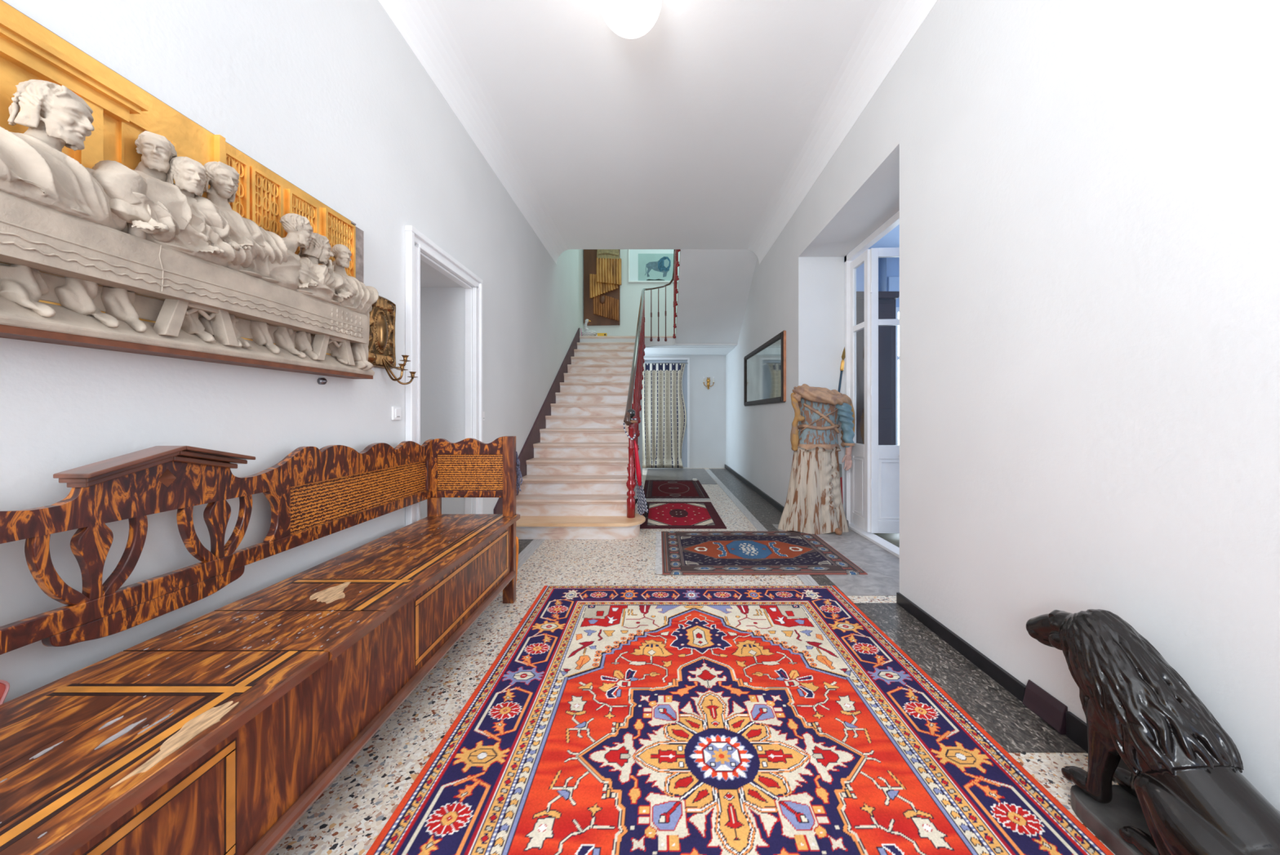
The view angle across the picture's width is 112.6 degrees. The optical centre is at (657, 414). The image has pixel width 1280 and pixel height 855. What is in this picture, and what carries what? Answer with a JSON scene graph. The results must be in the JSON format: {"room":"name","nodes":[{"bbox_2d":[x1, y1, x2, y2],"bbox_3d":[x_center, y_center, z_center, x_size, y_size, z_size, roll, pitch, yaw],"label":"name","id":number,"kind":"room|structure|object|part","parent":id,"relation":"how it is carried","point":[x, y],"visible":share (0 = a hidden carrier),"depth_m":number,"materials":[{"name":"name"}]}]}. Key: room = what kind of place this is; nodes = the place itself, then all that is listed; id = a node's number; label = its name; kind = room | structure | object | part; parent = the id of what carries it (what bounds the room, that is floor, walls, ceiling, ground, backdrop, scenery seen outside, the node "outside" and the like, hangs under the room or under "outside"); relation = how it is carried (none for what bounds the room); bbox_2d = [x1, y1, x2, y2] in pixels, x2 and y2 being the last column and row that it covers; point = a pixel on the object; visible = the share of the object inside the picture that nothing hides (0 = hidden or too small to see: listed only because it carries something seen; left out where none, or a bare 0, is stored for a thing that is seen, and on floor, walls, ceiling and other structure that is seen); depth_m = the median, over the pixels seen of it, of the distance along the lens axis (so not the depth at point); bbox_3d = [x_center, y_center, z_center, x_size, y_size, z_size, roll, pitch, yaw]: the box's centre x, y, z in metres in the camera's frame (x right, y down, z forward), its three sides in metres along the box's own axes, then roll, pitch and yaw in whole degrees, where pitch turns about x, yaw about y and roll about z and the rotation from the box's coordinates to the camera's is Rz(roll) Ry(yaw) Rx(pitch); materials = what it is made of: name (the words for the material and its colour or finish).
{"room":"historic interior","nodes":[
{"label":"historic interior","id":0,"kind":"room"},
{"bbox_2d":[0,0,582,702],"bbox_3d":[-1.975,-2.100,4.050,0.750,6.700,12.500,0,0,0],"label":"wall","id":1,"kind":"structure","parent":0,"point":[329,96],"depth_m":1.84,"materials":[{"name":"paint"}]},
{"bbox_2d":[0,0,378,378],"bbox_3d":[-1.491,-0.591,1.002,0.221,0.805,2.505,0,0,0],"label":"carved relief","id":2,"kind":"object","parent":1,"relation":"attached to","point":[128,224],"visible":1,"depth_m":1.25,"materials":[{"name":"grey stone"}]},
{"bbox_3d":[-1.475,-0.502,1.060,0.086,0.010,0.085,0,0,0],"label":"plate","id":3,"kind":"part","parent":2,"relation":"part of","materials":[{"name":"beige stone"}]},
{"bbox_2d":[127,222,146,239],"bbox_3d":[-1.470,-0.524,1.205,0.040,0.055,0.039,0,0,0],"label":"cup","id":4,"kind":"object","parent":2,"relation":"on","point":[135,233],"depth_m":1.19,"materials":[{"name":"beige stone"}]},
{"bbox_3d":[-1.475,-0.502,1.300,0.086,0.010,0.085,0,0,0],"label":"plate","id":5,"kind":"part","parent":2,"relation":"part of","materials":[{"name":"beige stone"}]},
{"bbox_3d":[-1.475,-0.502,1.530,0.086,0.010,0.085,0,0,0],"label":"plate","id":6,"kind":"part","parent":2,"relation":"part of","materials":[{"name":"beige stone"}]},
{"bbox_3d":[-1.475,-0.502,1.600,0.086,0.010,0.085,0,0,0],"label":"plate","id":7,"kind":"part","parent":2,"relation":"part of","materials":[{"name":"beige stone"}]},
{"bbox_3d":[-1.475,-0.502,1.760,0.086,0.010,0.085,0,0,0],"label":"plate","id":8,"kind":"part","parent":2,"relation":"part of","materials":[{"name":"beige stone"}]},
{"bbox_3d":[-1.475,-0.502,1.910,0.086,0.010,0.085,0,0,0],"label":"plate","id":9,"kind":"part","parent":2,"relation":"part of","materials":[{"name":"beige stone"}]},
{"bbox_3d":[-1.475,-0.502,2.020,0.086,0.010,0.085,0,0,0],"label":"plate","id":10,"kind":"part","parent":2,"relation":"part of","materials":[{"name":"beige stone"}]},
{"bbox_2d":[317,377,327,384],"bbox_3d":[-1.585,-0.160,2.020,0.030,0.032,0.032,0,0,0],"label":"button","id":11,"kind":"object","parent":1,"relation":"attached to","point":[320,380],"visible":1,"depth_m":2.01,"materials":[{"name":"grey metal"}]},
{"bbox_2d":[368,295,417,384],"bbox_3d":[-1.505,-0.431,2.474,0.170,0.500,0.332,0,0,0],"label":"wall sconce","id":12,"kind":"object","parent":1,"relation":"attached to","point":[381,347],"visible":0.88,"depth_m":2.43,"materials":[{"name":"gold metal"}]},
{"bbox_3d":[-1.500,-0.259,2.420,0.161,0.134,0.059,0,0,0],"label":"candle arm","id":13,"kind":"part","parent":12,"relation":"part of","materials":[{"name":"gold metal"}]},
{"bbox_3d":[-1.511,-0.309,2.474,0.141,0.079,0.059,0,0,-40],"label":"candle arm","id":14,"kind":"part","parent":12,"relation":"part of","materials":[{"name":"gold metal"}]},
{"bbox_3d":[-1.538,-0.253,2.544,0.059,0.145,0.212,0,0,30],"label":"candle arm","id":15,"kind":"part","parent":12,"relation":"part of","materials":[{"name":"gold metal"}]},
{"bbox_2d":[391,406,400,419],"bbox_3d":[-1.591,-0.010,2.600,0.018,0.082,0.082,0,0,0],"label":"light switch","id":16,"kind":"object","parent":1,"relation":"attached to","point":[395,411],"visible":1,"depth_m":2.58,"materials":[{"name":"white plastic"}]},
{"bbox_2d":[405,225,482,525],"bbox_3d":[-1.954,0.025,3.250,0.792,2.450,1.100,0,0,0],"label":"door frame","id":17,"kind":"structure","parent":1,"relation":"in","point":[473,297],"depth_m":3.10,"materials":[{"name":"white paint"}]},
{"bbox_2d":[377,0,570,264],"bbox_3d":[-1.484,-2.490,2.265,0.233,0.240,8.930,0,0,0],"label":"trim","id":18,"kind":"structure","parent":1,"relation":"attached to","point":[426,26],"depth_m":3.42,"materials":[{"name":"paint"}]},
{"bbox_2d":[482,411,484,420],"bbox_3d":[-1.591,0.010,3.875,0.018,0.082,0.082,0,0,0],"label":"light switch","id":19,"kind":"object","parent":1,"relation":"attached to","point":[483,412],"visible":0.66,"depth_m":3.87,"materials":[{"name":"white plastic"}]},
{"bbox_2d":[518,538,533,554],"bbox_3d":[-1.423,1.248,3.635,0.355,0.004,1.370,0,0,0],"label":"trim","id":20,"kind":"structure","parent":1,"relation":"attached to","point":[522,543],"depth_m":4.14,"materials":[{"name":"stone"}]},
{"bbox_2d":[582,248,725,467],"bbox_3d":[0.000,-2.100,10.225,3.800,6.700,0.250,0,0,0],"label":"wall","id":21,"kind":"structure","parent":0,"point":[707,406],"depth_m":10.10,"materials":[{"name":"paint"}]},
{"bbox_2d":[583,248,621,325],"bbox_3d":[-1.300,-3.230,10.005,0.900,2.240,0.186,0,0,0],"label":"carving","id":22,"kind":"object","parent":21,"relation":"attached to","point":[602,267],"visible":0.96,"depth_m":9.99,"materials":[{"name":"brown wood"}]},
{"bbox_2d":[628,248,679,282],"bbox_3d":[-0.058,-3.665,10.080,1.285,1.070,0.040,0,0,0],"label":"picture","id":23,"kind":"object","parent":21,"relation":"attached to","point":[645,265],"visible":0.48,"depth_m":10.09,"materials":[{"name":"paper"}]},
{"bbox_2d":[638,253,673,280],"bbox_3d":[-0.025,-3.490,10.084,0.890,0.640,0.010,0,0,0],"label":"print","id":24,"kind":"object","parent":23,"relation":"attached to","point":[651,267],"depth_m":10.09,"materials":[{"name":"teal paper"}]},
{"bbox_2d":[644,357,689,467],"bbox_3d":[0.100,-0.050,10.162,1.290,2.600,0.155,0,0,0],"label":"door frame","id":25,"kind":"structure","parent":21,"relation":"in","point":[686,376],"depth_m":10.20,"materials":[{"name":"white paint"}]},
{"bbox_2d":[642,362,688,467],"bbox_3d":[0.095,0.013,9.911,1.190,2.427,0.379,0,0,0],"label":"curtain","id":26,"kind":"object","parent":25,"relation":"hanging from","point":[664,408],"visible":0.92,"depth_m":9.80,"materials":[{"name":"beige fabric"}]},
{"bbox_3d":[0.095,-1.190,9.800,1.190,0.016,0.016,0,0,0],"label":"rod","id":27,"kind":"part","parent":26,"relation":"part of","materials":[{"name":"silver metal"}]},
{"bbox_2d":[702,376,715,389],"bbox_3d":[1.190,-0.752,10.040,0.290,0.305,0.120,0,0,0],"label":"sconce","id":28,"kind":"object","parent":21,"relation":"attached to","point":[708,379],"visible":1,"depth_m":10.05,"materials":[{"name":"gold metal"}]},
{"bbox_2d":[440,0,875,248],"bbox_3d":[0.185,-2.735,2.265,3.870,0.250,8.930,0,0,0],"label":"ceiling","id":29,"kind":"structure","parent":0,"point":[681,134],"depth_m":3.52,"materials":[{"name":"paint"}]},
{"bbox_2d":[597,0,662,39],"bbox_3d":[-0.165,-2.444,2.500,0.380,0.373,0.380,0,0,0],"label":"ceiling lamp","id":30,"kind":"object","parent":29,"relation":"hanging from","point":[628,19],"visible":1,"depth_m":2.46,"materials":[{"name":"white glass"}]},
{"bbox_2d":[579,336,737,355],"bbox_3d":[-0.085,-1.468,9.338,3.370,0.234,1.525,0,0,0],"label":"floor","id":31,"kind":"structure","parent":0,"point":[654,348],"depth_m":8.87,"materials":[{"name":"paint"}]},
{"bbox_2d":[581,319,597,335],"bbox_3d":[-1.410,-1.769,8.740,0.333,0.372,0.178,0,0,0],"label":"figurine","id":32,"kind":"object","parent":31,"relation":"on","point":[586,332],"visible":0.77,"depth_m":8.67,"materials":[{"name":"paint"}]},
{"bbox_2d":[675,248,757,346],"bbox_3d":[0.979,-2.150,7.685,1.238,1.500,1.950,0,0,0],"label":"staircase","id":33,"kind":"structure","parent":31,"relation":"on","point":[714,285],"depth_m":7.49,"materials":[{"name":"paint"}]},
{"bbox_2d":[267,466,1118,854],"bbox_3d":[1.850,1.300,4.050,8.500,0.100,12.500,0,0,0],"label":"floor","id":34,"kind":"structure","parent":0,"point":[348,817],"depth_m":1.90,"materials":[{"name":"stone"}]},
{"bbox_2d":[0,435,519,854],"bbox_3d":[-1.233,0.672,1.310,0.614,1.155,3.150,0,0,0],"label":"bench","id":35,"kind":"object","parent":34,"relation":"on","point":[215,732],"visible":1,"depth_m":1.21,"materials":[{"name":"brown wood"}]},
{"bbox_2d":[0,679,9,704],"bbox_3d":[-1.576,0.776,0.907,0.018,0.346,0.253,0,0,0],"label":"cutout","id":36,"kind":"object","parent":35,"relation":"on","point":[4,685],"visible":0.96,"depth_m":1.02,"materials":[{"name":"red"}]},
{"bbox_3d":[-1.492,0.142,1.310,0.095,0.094,0.450,0,0,0],"label":"pediment moulding","id":37,"kind":"part","parent":35,"relation":"part of","materials":[{"name":"brown wood"}]},
{"bbox_3d":[-1.226,0.684,0.472,0.588,0.032,1.475,0,0,0],"label":"seat lid","id":38,"kind":"part","parent":35,"relation":"part of","materials":[{"name":"brown wood"}]},
{"bbox_3d":[-1.520,0.521,1.310,0.030,0.057,3.120,0,0,0],"label":"rail","id":39,"kind":"part","parent":35,"relation":"part of","materials":[{"name":"brown wood"}]},
{"bbox_3d":[-1.223,0.684,1.338,0.594,0.031,0.251,0,0,0],"label":"seat lid","id":40,"kind":"part","parent":35,"relation":"part of","materials":[{"name":"brown wood"}]},
{"bbox_3d":[-1.526,0.394,2.270,0.012,0.198,1.040,0,0,0],"label":"panel","id":41,"kind":"part","parent":35,"relation":"part of","materials":[{"name":"brown wicker"}]},
{"bbox_3d":[-1.225,0.684,2.174,0.590,0.031,1.423,0,0,0],"label":"seat lid","id":42,"kind":"part","parent":35,"relation":"part of","materials":[{"name":"brown wood"}]},
{"bbox_3d":[-0.972,1.055,1.305,0.057,0.044,3.070,0,0,0],"label":"moulding","id":43,"kind":"part","parent":35,"relation":"part of","materials":[{"name":"brown wood"}]},
{"bbox_3d":[-1.495,0.900,2.855,0.070,0.700,0.056,0,0,0],"label":"leg","id":44,"kind":"part","parent":35,"relation":"part of","materials":[{"name":"brown wood"}]},
{"bbox_3d":[-1.268,0.527,2.855,0.475,0.045,0.032,0,0,0],"label":"rail","id":45,"kind":"part","parent":35,"relation":"part of","materials":[{"name":"brown wood"}]},
{"bbox_3d":[-1.250,0.385,2.855,0.440,0.240,0.012,0,0,0],"label":"panel","id":46,"kind":"part","parent":35,"relation":"part of","materials":[{"name":"brown wicker"}]},
{"bbox_3d":[-0.994,0.696,2.855,0.073,1.108,0.056,0,0,0],"label":"post","id":47,"kind":"part","parent":35,"relation":"part of","materials":[{"name":"brown wood"}]},
{"bbox_2d":[515,451,522,493],"bbox_3d":[-0.960,0.394,2.915,0.071,0.288,0.030,0,0,0],"label":"scarf","id":48,"kind":"object","parent":35,"relation":"hanging from","point":[518,473],"visible":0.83,"depth_m":2.91,"materials":[{"name":"fabric"}]},
{"bbox_2d":[515,536,519,583],"bbox_3d":[-0.996,1.032,2.940,0.067,0.416,0.040,0,0,0],"label":"bag","id":49,"kind":"object","parent":34,"relation":"on","point":[517,538],"visible":0.34,"depth_m":2.93,"materials":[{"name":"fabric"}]},
{"bbox_2d":[517,538,545,569],"bbox_3d":[-1.188,1.248,3.600,0.115,0.004,1.400,0,0,0],"label":"trim","id":50,"kind":"structure","parent":34,"relation":"on","point":[524,555],"depth_m":3.91,"materials":[{"name":"stone"}]},
{"bbox_2d":[493,328,645,539],"bbox_3d":[-0.865,-0.252,6.525,1.469,3.004,4.750,0,0,0],"label":"staircase","id":51,"kind":"structure","parent":34,"relation":"on","point":[573,458],"depth_m":5.39,"materials":[{"name":"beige stone"}]},
{"bbox_3d":[-1.587,-0.252,6.375,0.024,3.004,4.450,0,0,0],"label":"wall skirting","id":52,"kind":"part","parent":51,"relation":"part of","materials":[{"name":"paint"}]},
{"bbox_2d":[597,333,607,335],"bbox_3d":[-1.133,-1.621,8.669,0.185,0.069,0.102,0,0,0],"label":"box","id":53,"kind":"object","parent":51,"relation":"on","point":[598,334],"visible":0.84,"depth_m":8.62,"materials":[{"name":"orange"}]},
{"bbox_2d":[623,248,680,517],"bbox_3d":[0.010,-1.459,6.537,0.732,5.072,4.408,0,0,0],"label":"stair railing","id":54,"kind":"object","parent":51,"relation":"on","point":[632,411],"visible":0.93,"depth_m":5.52,"materials":[{"name":"red metal"}]},
{"bbox_2d":[622,417,636,439],"bbox_3d":[-0.292,0.149,4.490,0.143,0.228,0.126,0,0,0],"label":"necklace","id":55,"kind":"object","parent":54,"relation":"hanging from","point":[633,419],"visible":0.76,"depth_m":4.44,"materials":[{"name":"silver metal"}]},
{"bbox_3d":[-0.285,0.582,4.500,0.104,0.990,0.104,0,0,0],"label":"newel post","id":56,"kind":"part","parent":54,"relation":"part of","materials":[{"name":"red paint"}]},
{"bbox_2d":[633,428,641,488],"bbox_3d":[-0.216,0.470,4.550,0.083,0.640,0.056,0,0,0],"label":"umbrella","id":57,"kind":"object","parent":54,"relation":"hanging from","point":[638,473],"visible":0.97,"depth_m":4.53,"materials":[{"name":"red fabric"}]},
{"bbox_2d":[636,480,648,515],"bbox_3d":[-0.170,0.825,4.600,0.133,0.510,0.060,0,0,0],"label":"checked cloth","id":58,"kind":"object","parent":54,"relation":"hanging from","point":[642,504],"visible":0.69,"depth_m":4.60,"materials":[{"name":"blue"}]},
{"bbox_3d":[0.006,-1.943,6.538,0.714,4.104,4.401,0,0,0],"label":"handrail","id":59,"kind":"part","parent":54,"relation":"part of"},
{"bbox_2d":[643,480,710,500],"bbox_3d":[0.268,1.245,7.177,1.022,0.008,1.934,0,0,0],"label":"rug","id":60,"kind":"object","parent":34,"relation":"on","point":[655,490],"visible":0.98,"depth_m":6.97,"materials":[{"name":"fabric"}]},
{"bbox_2d":[645,468,716,484],"bbox_3d":[0.415,1.248,8.800,1.310,0.004,2.200,0,0,0],"label":"trim","id":61,"kind":"structure","parent":34,"relation":"on","point":[701,474],"depth_m":8.88,"materials":[{"name":"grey stone"}]},
{"bbox_2d":[640,501,727,528],"bbox_3d":[0.262,1.244,5.400,0.996,0.009,1.428,0,0,0],"label":"rug","id":62,"kind":"object","parent":34,"relation":"on","point":[662,514],"visible":0.92,"depth_m":5.22,"materials":[{"name":"fabric"}]},
{"bbox_2d":[365,585,1114,854],"bbox_3d":[0.231,1.244,1.552,2.120,0.010,3.112,0,0,0],"label":"rug","id":63,"kind":"object","parent":34,"relation":"on","point":[611,719],"visible":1,"depth_m":1.58,"materials":[{"name":"fabric"}]},
{"bbox_2d":[653,530,867,574],"bbox_3d":[0.804,1.240,3.940,1.669,0.008,1.224,0,0,0],"label":"rug","id":64,"kind":"object","parent":34,"relation":"on","point":[713,552],"visible":1,"depth_m":3.80,"materials":[{"name":"fabric"}]},
{"bbox_2d":[705,469,818,585],"bbox_3d":[1.130,1.248,6.375,0.100,0.004,6.750,0,0,0],"label":"trim","id":65,"kind":"structure","parent":34,"relation":"on","point":[806,580],"depth_m":5.32,"materials":[{"name":"stone"}]},
{"bbox_2d":[839,463,848,527],"bbox_3d":[2.010,0.890,4.730,0.160,0.719,0.140,0,0,0],"label":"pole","id":66,"kind":"object","parent":34,"relation":"on","point":[840,464],"visible":0.23,"depth_m":4.76,"materials":[{"name":"paint"}]},
{"bbox_2d":[1026,608,1279,854],"bbox_3d":[1.432,0.939,1.191,0.325,0.622,0.821,0,0,0],"label":"statue","id":67,"kind":"object","parent":34,"relation":"on","point":[1185,791],"visible":1,"depth_m":1.18,"materials":[{"name":"black wood"}]},
{"bbox_2d":[868,224,899,248],"bbox_3d":[4.110,-2.800,4.450,3.980,0.100,6.100,0,0,0],"label":"ceiling","id":68,"kind":"structure","parent":0,"point":[891,239],"depth_m":6.73,"materials":[{"name":"blue"}]},
{"bbox_2d":[725,0,1279,811],"bbox_3d":[1.860,-2.100,4.050,0.520,6.700,12.500,0,0,0],"label":"wall","id":69,"kind":"structure","parent":0,"point":[1086,193],"depth_m":1.64,"materials":[{"name":"paint"}]},
{"bbox_2d":[724,463,784,512],"bbox_3d":[1.587,1.208,7.485,0.025,0.085,5.230,0,0,0],"label":"baseboard","id":70,"kind":"structure","parent":69,"relation":"attached to","point":[780,508],"depth_m":6.72,"materials":[{"name":"black stone"}]},
{"bbox_2d":[743,330,786,405],"bbox_3d":[1.581,-0.610,6.553,0.037,0.900,2.455,0,0,0],"label":"wall mirror","id":71,"kind":"object","parent":69,"relation":"attached to","point":[765,366],"visible":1,"depth_m":6.21,"materials":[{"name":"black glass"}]},
{"bbox_2d":[746,338,781,401],"bbox_3d":[1.585,-0.610,6.565,0.002,0.750,2.230,0,0,0],"label":"mirror glass","id":72,"kind":"object","parent":71,"relation":"attached to","point":[763,366],"depth_m":6.30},
{"bbox_2d":[772,524,899,595],"bbox_3d":[1.730,1.248,3.905,0.860,0.005,1.910,0,0,0],"label":"trim","id":73,"kind":"structure","parent":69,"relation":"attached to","point":[882,566],"depth_m":3.53,"materials":[{"name":"grey stone"}]},
{"bbox_2d":[777,383,855,534],"bbox_3d":[1.729,0.465,4.614,0.834,1.570,0.464,0,0,0],"label":"robed statue","id":74,"kind":"object","parent":73,"relation":"on","point":[814,503],"visible":1,"depth_m":4.50,"materials":[{"name":"beige paint"}]},
{"bbox_2d":[837,346,845,392],"bbox_3d":[1.953,0.241,4.768,0.260,2.001,0.039,0,0,15],"label":"spear","id":75,"kind":"object","parent":73,"relation":"on","point":[843,355],"visible":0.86,"depth_m":4.74,"materials":[{"name":"blue"}]},
{"bbox_3d":[2.058,-0.684,4.739,0.044,0.150,0.015,0,0,0],"label":"blade","id":76,"kind":"part","parent":75,"relation":"part of","materials":[{"name":"brown metal"}]},
{"bbox_2d":[745,0,937,264],"bbox_3d":[1.484,-2.490,2.265,0.233,0.240,8.930,0,0,0],"label":"trim","id":77,"kind":"structure","parent":69,"relation":"attached to","point":[889,26],"depth_m":3.42,"materials":[{"name":"paint"}]},
{"bbox_2d":[709,468,1086,752],"bbox_3d":[1.390,1.248,5.740,0.420,0.004,8.320,0,0,0],"label":"floor","id":78,"kind":"structure","parent":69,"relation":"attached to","point":[1002,715],"depth_m":2.05,"materials":[{"name":"stone"}]},
{"bbox_2d":[896,591,1131,771],"bbox_3d":[1.583,1.193,0.415,0.034,0.114,4.830,0,0,0],"label":"baseboard","id":79,"kind":"structure","parent":69,"relation":"attached to","point":[1076,728],"depth_m":1.86,"materials":[{"name":"black stone"}]},
{"bbox_3d":[1.583,1.193,1.750,0.034,0.114,0.170,0,0,0],"label":"skirting offcut","id":80,"kind":"part","parent":79,"relation":"part of","materials":[{"name":"brown wood"}]},
{"bbox_3d":[4.110,-0.750,4.450,3.980,4.000,6.100,0,0,0],"label":"wall","id":81,"kind":"structure","parent":0,"visible":0},
{"bbox_2d":[844,210,899,557],"bbox_3d":[2.453,-0.275,3.845,0.706,3.050,2.030,0,0,0],"label":"door","id":82,"kind":"structure","parent":81,"relation":"in","point":[871,276],"depth_m":4.38,"materials":[{"name":"white paint"}]},
{"bbox_3d":[2.180,-0.655,4.603,0.004,1.930,0.255,0,0,0],"label":"glass pane","id":83,"kind":"part","parent":82,"relation":"part of","materials":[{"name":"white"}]},
{"bbox_3d":[2.493,-0.655,4.374,0.475,1.930,0.004,0,0,3],"label":"glass pane","id":84,"kind":"part","parent":82,"relation":"part of","materials":[{"name":"blue"}]}
]}

